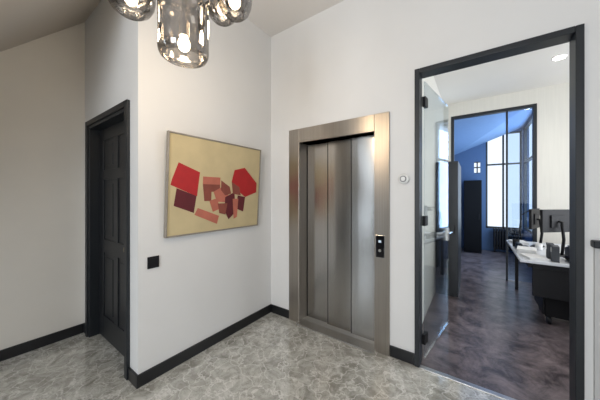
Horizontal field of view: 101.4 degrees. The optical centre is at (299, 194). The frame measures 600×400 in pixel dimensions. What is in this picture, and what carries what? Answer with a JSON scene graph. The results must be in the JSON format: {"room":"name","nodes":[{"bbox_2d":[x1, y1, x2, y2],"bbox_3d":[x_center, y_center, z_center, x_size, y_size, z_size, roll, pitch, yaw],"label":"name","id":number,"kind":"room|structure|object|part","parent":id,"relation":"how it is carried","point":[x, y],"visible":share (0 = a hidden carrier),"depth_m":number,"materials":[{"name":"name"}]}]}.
{"room":"elevator lobby","nodes":[
{"label":"elevator lobby","id":0,"kind":"room"},
{"bbox_2d":[0,22,84,349],"bbox_3d":[-3.418,-0.300,1.347,0.150,3.600,3.728,0,0,35],"label":"wall","id":1,"kind":"structure","parent":0,"point":[42,80],"depth_m":2.43,"materials":[{"name":"paint"}]},
{"bbox_2d":[0,323,83,361],"bbox_3d":[-3.046,1.450,1.726,0.015,0.100,2.378,0,0,35],"label":"baseboard","id":2,"kind":"structure","parent":1,"relation":"attached to","point":[25,347],"depth_m":2.41,"materials":[{"name":"paint"}]},
{"bbox_2d":[0,0,100,51],"bbox_3d":[-2.430,-0.869,1.441,1.350,2.322,2.128,0,0,35],"label":"ceiling","id":3,"kind":"structure","parent":0,"point":[21,21],"depth_m":2.08,"materials":[{"name":"paint"}]},
{"bbox_2d":[85,0,129,121],"bbox_3d":[-1.830,-0.300,2.412,1.200,3.600,0.150,0,0,35],"label":"wall","id":4,"kind":"structure","parent":0,"point":[107,32],"depth_m":2.33,"materials":[{"name":"paint"}]},
{"bbox_2d":[85,99,129,379],"bbox_3d":[-1.800,0.362,2.363,1.095,2.275,0.155,0,0,35],"label":"door","id":5,"kind":"structure","parent":4,"relation":"in","point":[107,134],"depth_m":2.48,"materials":[{"name":"grey paint"}]},
{"bbox_2d":[84,323,137,387],"bbox_3d":[-1.811,1.450,2.297,1.335,0.100,0.015,0,0,35],"label":"baseboard","id":6,"kind":"structure","parent":4,"relation":"attached to","point":[132,374],"depth_m":1.95,"materials":[{"name":"paint"}]},
{"bbox_2d":[130,0,270,373],"bbox_3d":[-0.879,-0.300,2.583,0.150,3.600,1.532,0,0,35],"label":"wall","id":7,"kind":"structure","parent":0,"point":[203,284],"depth_m":2.27,"materials":[{"name":"paint"}]},
{"bbox_2d":[147,255,158,268],"bbox_3d":[-1.193,0.547,2.001,0.016,0.095,0.089,0,0,35],"label":"light switch","id":8,"kind":"object","parent":7,"relation":"attached to","point":[152,262],"visible":1,"depth_m":1.99,"materials":[{"name":"black plastic"}]},
{"bbox_2d":[136,304,270,388],"bbox_3d":[-0.817,1.450,2.529,0.015,0.100,1.547,0,0,35],"label":"baseboard","id":9,"kind":"structure","parent":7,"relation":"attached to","point":[145,377],"depth_m":2.29,"materials":[{"name":"paint"}]},
{"bbox_2d":[163,130,260,237],"bbox_3d":[-0.803,-0.086,2.482,0.088,0.895,1.075,0,0,35],"label":"painting","id":10,"kind":"object","parent":7,"relation":"attached to","point":[211,185],"visible":1,"depth_m":2.36,"materials":[{"name":"beige fabric"}]},
{"bbox_2d":[0,247,568,399],"bbox_3d":[1.558,1.550,2.481,6.940,0.100,11.350,0,0,35],"label":"floor","id":11,"kind":"structure","parent":0,"point":[273,357],"depth_m":2.17,"materials":[{"name":"stone"}]},
{"bbox_2d":[447,161,460,296],"bbox_3d":[2.454,0.500,4.040,0.290,2.000,0.971,0,0,35],"label":"tall cabinet","id":12,"kind":"object","parent":11,"relation":"on","point":[453,167],"visible":0.62,"depth_m":3.63,"materials":[{"name":"grey paint"}]},
{"bbox_2d":[464,180,481,253],"bbox_3d":[4.644,0.560,6.606,0.380,1.880,0.631,0,0,35],"label":"storage cabinet","id":13,"kind":"object","parent":11,"relation":"on","point":[472,188],"visible":1,"depth_m":6.36,"materials":[{"name":"black wood"}]},
{"bbox_2d":[493,228,519,251],"bbox_3d":[5.347,1.190,6.357,0.535,0.620,0.160,0,0,35],"label":"radiator","id":14,"kind":"object","parent":11,"relation":"on","point":[512,234],"visible":0.74,"depth_m":6.34,"materials":[{"name":"black metal"}]},
{"bbox_2d":[506,240,568,301],"bbox_3d":[3.654,1.120,2.959,1.680,0.760,1.540,0,0,35],"label":"desk","id":15,"kind":"object","parent":11,"relation":"on","point":[550,279],"visible":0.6,"depth_m":2.75,"materials":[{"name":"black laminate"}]},
{"bbox_2d":[512,239,519,246],"bbox_3d":[3.106,0.690,3.534,0.080,0.100,0.080,0,0,35],"label":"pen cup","id":16,"kind":"object","parent":15,"relation":"on","point":[513,240],"visible":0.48,"depth_m":3.52,"materials":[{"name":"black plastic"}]},
{"bbox_3d":[3.445,1.160,3.906,0.040,0.680,0.040,0,0,35],"label":"leg","id":17,"kind":"part","parent":15,"relation":"part of","materials":[{"name":"black plastic"}]},
{"bbox_2d":[508,239,528,244],"bbox_3d":[3.361,0.724,3.780,0.182,0.032,0.255,0,0,24],"label":"paper stack","id":18,"kind":"object","parent":15,"relation":"on","point":[523,242],"visible":0.62,"depth_m":3.67,"materials":[{"name":"white paper"}]},
{"bbox_2d":[515,242,528,248],"bbox_3d":[3.031,0.698,3.342,0.140,0.085,0.180,0,0,30],"label":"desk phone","id":19,"kind":"object","parent":15,"relation":"on","point":[516,243],"visible":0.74,"depth_m":3.36,"materials":[{"name":"black plastic"}]},
{"bbox_2d":[519,210,528,240],"bbox_3d":[3.604,0.485,3.854,0.320,0.510,0.120,0,0,35],"label":"desk lamp","id":20,"kind":"object","parent":15,"relation":"on","point":[528,210],"visible":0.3,"depth_m":3.91,"materials":[{"name":"black metal"}]},
{"bbox_2d":[517,246,536,253],"bbox_3d":[2.889,0.708,3.131,0.182,0.064,0.255,0,0,44],"label":"paper stack","id":21,"kind":"object","parent":15,"relation":"on","point":[520,249],"visible":0.92,"depth_m":3.08,"materials":[{"name":"white paper"}]},
{"bbox_2d":[520,253,549,260],"bbox_3d":[2.744,0.726,2.881,0.182,0.028,0.255,0,0,21],"label":"paper stack","id":22,"kind":"object","parent":15,"relation":"on","point":[529,256],"visible":1,"depth_m":2.85,"materials":[{"name":"white paper"}]},
{"bbox_2d":[529,208,544,246],"bbox_3d":[3.409,0.470,3.524,0.420,0.540,0.130,0,0,-35],"label":"monitor","id":23,"kind":"object","parent":15,"relation":"on","point":[534,214],"visible":0.83,"depth_m":3.48,"materials":[{"name":"black plastic"}]},
{"bbox_2d":[535,243,545,250],"bbox_3d":[3.220,0.695,3.298,0.076,0.090,0.098,0,0,-23],"label":"mug","id":24,"kind":"object","parent":15,"relation":"on","point":[539,246],"visible":0.91,"depth_m":3.28,"materials":[{"name":"white ceramic"}]},
{"bbox_3d":[3.658,0.800,2.938,1.550,0.060,1.410,0,0,35],"label":"under frame","id":25,"kind":"part","parent":15,"relation":"part of","materials":[{"name":"black metal"}]},
{"bbox_2d":[546,242,553,258],"bbox_3d":[2.941,0.655,2.890,0.062,0.170,0.140,0,0,41],"label":"box file","id":26,"kind":"object","parent":15,"relation":"on","point":[547,243],"visible":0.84,"depth_m":2.85,"materials":[{"name":"paper"}]},
{"bbox_3d":[3.300,0.965,2.401,1.510,0.390,0.020,0,0,35],"label":"modesty panel","id":27,"kind":"part","parent":15,"relation":"part of","materials":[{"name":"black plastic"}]},
{"bbox_2d":[540,209,568,256],"bbox_3d":[3.178,0.460,3.008,0.420,0.560,0.130,0,0,-7],"label":"monitor","id":28,"kind":"object","parent":15,"relation":"on","point":[553,220],"visible":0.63,"depth_m":3.01,"materials":[{"name":"black plastic"}]},
{"bbox_2d":[550,245,559,262],"bbox_3d":[2.856,0.655,2.754,0.062,0.170,0.140,0,0,41],"label":"box file","id":29,"kind":"object","parent":15,"relation":"on","point":[554,249],"visible":1,"depth_m":2.71,"materials":[{"name":"paper"}]},
{"bbox_2d":[562,245,568,260],"bbox_3d":[3.115,0.657,2.641,0.370,0.165,0.280,0,0,30],"label":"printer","id":30,"kind":"object","parent":15,"relation":"on","point":[566,256],"visible":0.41,"depth_m":2.77,"materials":[{"name":"black plastic"}]},
{"bbox_2d":[534,296,568,323],"bbox_3d":[3.132,1.180,2.962,0.375,0.640,0.540,0,0,35],"label":"drawer unit","id":31,"kind":"object","parent":11,"relation":"on","point":[559,309],"visible":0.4,"depth_m":2.81,"materials":[{"name":"black metal"}]},
{"bbox_3d":[2.985,1.305,3.067,0.015,0.170,0.500,0,0,35],"label":"drawer","id":32,"kind":"part","parent":31,"relation":"part of","materials":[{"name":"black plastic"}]},
{"bbox_2d":[247,0,343,36],"bbox_3d":[-0.607,-2.085,0.260,5.990,0.100,5.220,0,0,35],"label":"ceiling","id":33,"kind":"structure","parent":0,"point":[273,17],"depth_m":2.74,"materials":[{"name":"paint"}]},
{"bbox_2d":[108,0,251,68],"bbox_3d":[-0.639,-1.377,1.318,0.693,1.315,0.467,0,0,-29],"label":"pendant lamp","id":34,"kind":"object","parent":33,"relation":"hanging from","point":[182,25],"visible":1,"depth_m":1.26,"materials":[{"name":"clear glass"}]},
{"bbox_3d":[-0.887,-1.085,1.289,0.230,0.260,0.230,0,0,35],"label":"lamp shade","id":35,"kind":"part","parent":34,"relation":"part of","materials":[{"name":"clear glass"}]},
{"bbox_3d":[-0.614,-0.953,1.300,0.258,0.466,0.258,0,0,35],"label":"lamp shade","id":36,"kind":"part","parent":34,"relation":"part of","materials":[{"name":"clear glass"}]},
{"bbox_3d":[-0.490,-1.230,1.552,0.200,0.260,0.200,0,0,35],"label":"lamp shade","id":37,"kind":"part","parent":34,"relation":"part of","materials":[{"name":"clear glass"}]},
{"bbox_3d":[-0.350,-1.085,1.318,0.188,0.250,0.188,0,0,35],"label":"lamp shade","id":38,"kind":"part","parent":34,"relation":"part of","materials":[{"name":"clear glass"}]},
{"bbox_2d":[422,76,441,322],"bbox_3d":[2.734,-0.300,4.787,0.100,3.600,6.030,0,0,35],"label":"wall","id":39,"kind":"structure","parent":0,"point":[430,81],"depth_m":2.93,"materials":[{"name":"paint"}]},
{"bbox_2d":[271,0,599,399],"bbox_3d":[1.452,-0.300,1.986,4.640,3.600,0.200,0,0,35],"label":"wall","id":40,"kind":"structure","parent":0,"point":[350,59],"depth_m":2.27,"materials":[{"name":"paint"}]},
{"bbox_2d":[289,112,389,355],"bbox_3d":[0.400,0.361,2.696,1.183,2.277,0.285,0,0,35],"label":"elevator","id":41,"kind":"object","parent":40,"relation":"attached to","point":[339,171],"visible":1,"depth_m":2.69,"materials":[{"name":"metal"}]},
{"bbox_3d":[0.220,0.438,2.931,0.317,2.096,0.018,0,0,35],"label":"sliding door","id":42,"kind":"part","parent":41,"relation":"part of","materials":[{"name":"metal"}]},
{"bbox_3d":[0.400,1.492,2.689,0.911,0.017,0.275,0,0,35],"label":"door sill","id":43,"kind":"part","parent":41,"relation":"part of","materials":[{"name":"metal"}]},
{"bbox_3d":[0.449,0.438,2.741,0.317,2.096,0.018,0,0,35],"label":"sliding door","id":44,"kind":"part","parent":41,"relation":"part of","materials":[{"name":"metal"}]},
{"bbox_3d":[0.669,0.438,2.557,0.295,2.096,0.018,0,0,35],"label":"sliding door","id":45,"kind":"part","parent":41,"relation":"part of","materials":[{"name":"metal"}]},
{"bbox_3d":[0.757,0.487,2.324,0.085,0.213,0.012,0,0,35],"label":"call panel","id":46,"kind":"part","parent":41,"relation":"part of","materials":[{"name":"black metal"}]},
{"bbox_2d":[271,304,413,364],"bbox_3d":[0.322,1.450,2.659,1.689,0.100,0.015,0,0,35],"label":"baseboard","id":47,"kind":"structure","parent":40,"relation":"attached to","point":[395,352],"depth_m":2.25,"materials":[{"name":"paint"}]},
{"bbox_2d":[398,174,408,183],"bbox_3d":[0.930,-0.145,2.210,0.094,0.094,0.041,0,0,35],"label":"wall thermostat","id":48,"kind":"object","parent":40,"relation":"attached to","point":[403,178],"visible":1,"depth_m":2.19,"materials":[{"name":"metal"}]},
{"bbox_2d":[415,24,584,399],"bbox_3d":[1.700,0.200,2.265,1.004,2.600,0.993,0,0,35],"label":"door","id":49,"kind":"structure","parent":40,"relation":"in","point":[575,35],"depth_m":2.10,"materials":[{"name":"grey paint"}]},
{"bbox_2d":[590,240,599,248],"bbox_3d":[2.489,0.307,1.082,1.600,0.045,0.070,0,0,35],"label":"trim","id":50,"kind":"structure","parent":40,"relation":"attached to","point":[593,243],"depth_m":1.52,"materials":[{"name":"grey paint"}]},
{"bbox_2d":[593,248,599,399],"bbox_3d":[2.510,0.915,1.098,1.585,1.170,0.020,0,0,35],"label":"trim","id":51,"kind":"structure","parent":40,"relation":"attached to","point":[596,252],"depth_m":1.54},
{"bbox_2d":[454,128,521,252],"bbox_3d":[5.098,-0.135,6.744,1.480,3.270,0.100,0,0,35],"label":"wall","id":52,"kind":"structure","parent":0,"point":[466,159],"depth_m":6.79,"materials":[{"name":"blue paint"}]},
{"bbox_2d":[486,131,521,229],"bbox_3d":[5.399,-0.375,6.529,0.740,2.550,0.060,0,0,35],"label":"window","id":53,"kind":"structure","parent":52,"relation":"in","point":[520,132],"depth_m":6.50,"materials":[{"name":"grey paint"}]},
{"bbox_2d":[454,109,531,154],"bbox_3d":[4.334,-1.525,5.568,1.600,0.750,2.700,0,0,35],"label":"ceiling","id":54,"kind":"structure","parent":0,"point":[469,133],"depth_m":5.47,"materials":[{"name":"blue paint"}]},
{"bbox_2d":[434,42,568,104],"bbox_3d":[3.470,-1.820,2.544,3.900,0.100,3.230,0,0,35],"label":"ceiling","id":55,"kind":"structure","parent":0,"point":[534,69],"depth_m":3.67,"materials":[{"name":"white paint"}]},
{"bbox_2d":[552,54,567,60],"bbox_3d":[3.332,-1.764,3.152,0.140,0.013,0.140,0,0,35],"label":"recessed light","id":56,"kind":"object","parent":55,"relation":"in","point":[559,57],"visible":1,"depth_m":3.14,"materials":[{"name":"white plastic"}]},
{"bbox_2d":[447,83,568,244],"bbox_3d":[4.377,-0.135,3.819,3.700,3.270,0.100,0,0,35],"label":"wall","id":57,"kind":"structure","parent":0,"point":[552,101],"depth_m":4.00,"materials":[{"name":"paint"}]},
{"bbox_2d":[451,103,536,280],"bbox_3d":[3.458,-0.010,4.461,1.218,3.020,0.100,0,0,35],"label":"window","id":58,"kind":"structure","parent":57,"relation":"in","point":[533,107],"depth_m":4.28,"materials":[{"name":"grey paint"}]},
{"bbox_2d":[522,114,531,241],"bbox_3d":[4.937,-0.135,5.139,0.120,3.270,2.700,0,0,35],"label":"wall","id":59,"kind":"structure","parent":0,"point":[526,235],"depth_m":6.14,"materials":[{"name":"blue paint"}]},
{"bbox_2d":[524,117,531,233],"bbox_3d":[4.929,-0.425,5.145,0.060,2.550,2.500,0,0,35],"label":"window","id":60,"kind":"structure","parent":59,"relation":"in","point":[529,122],"depth_m":6.11,"materials":[{"name":"grey paint"}]}
]}

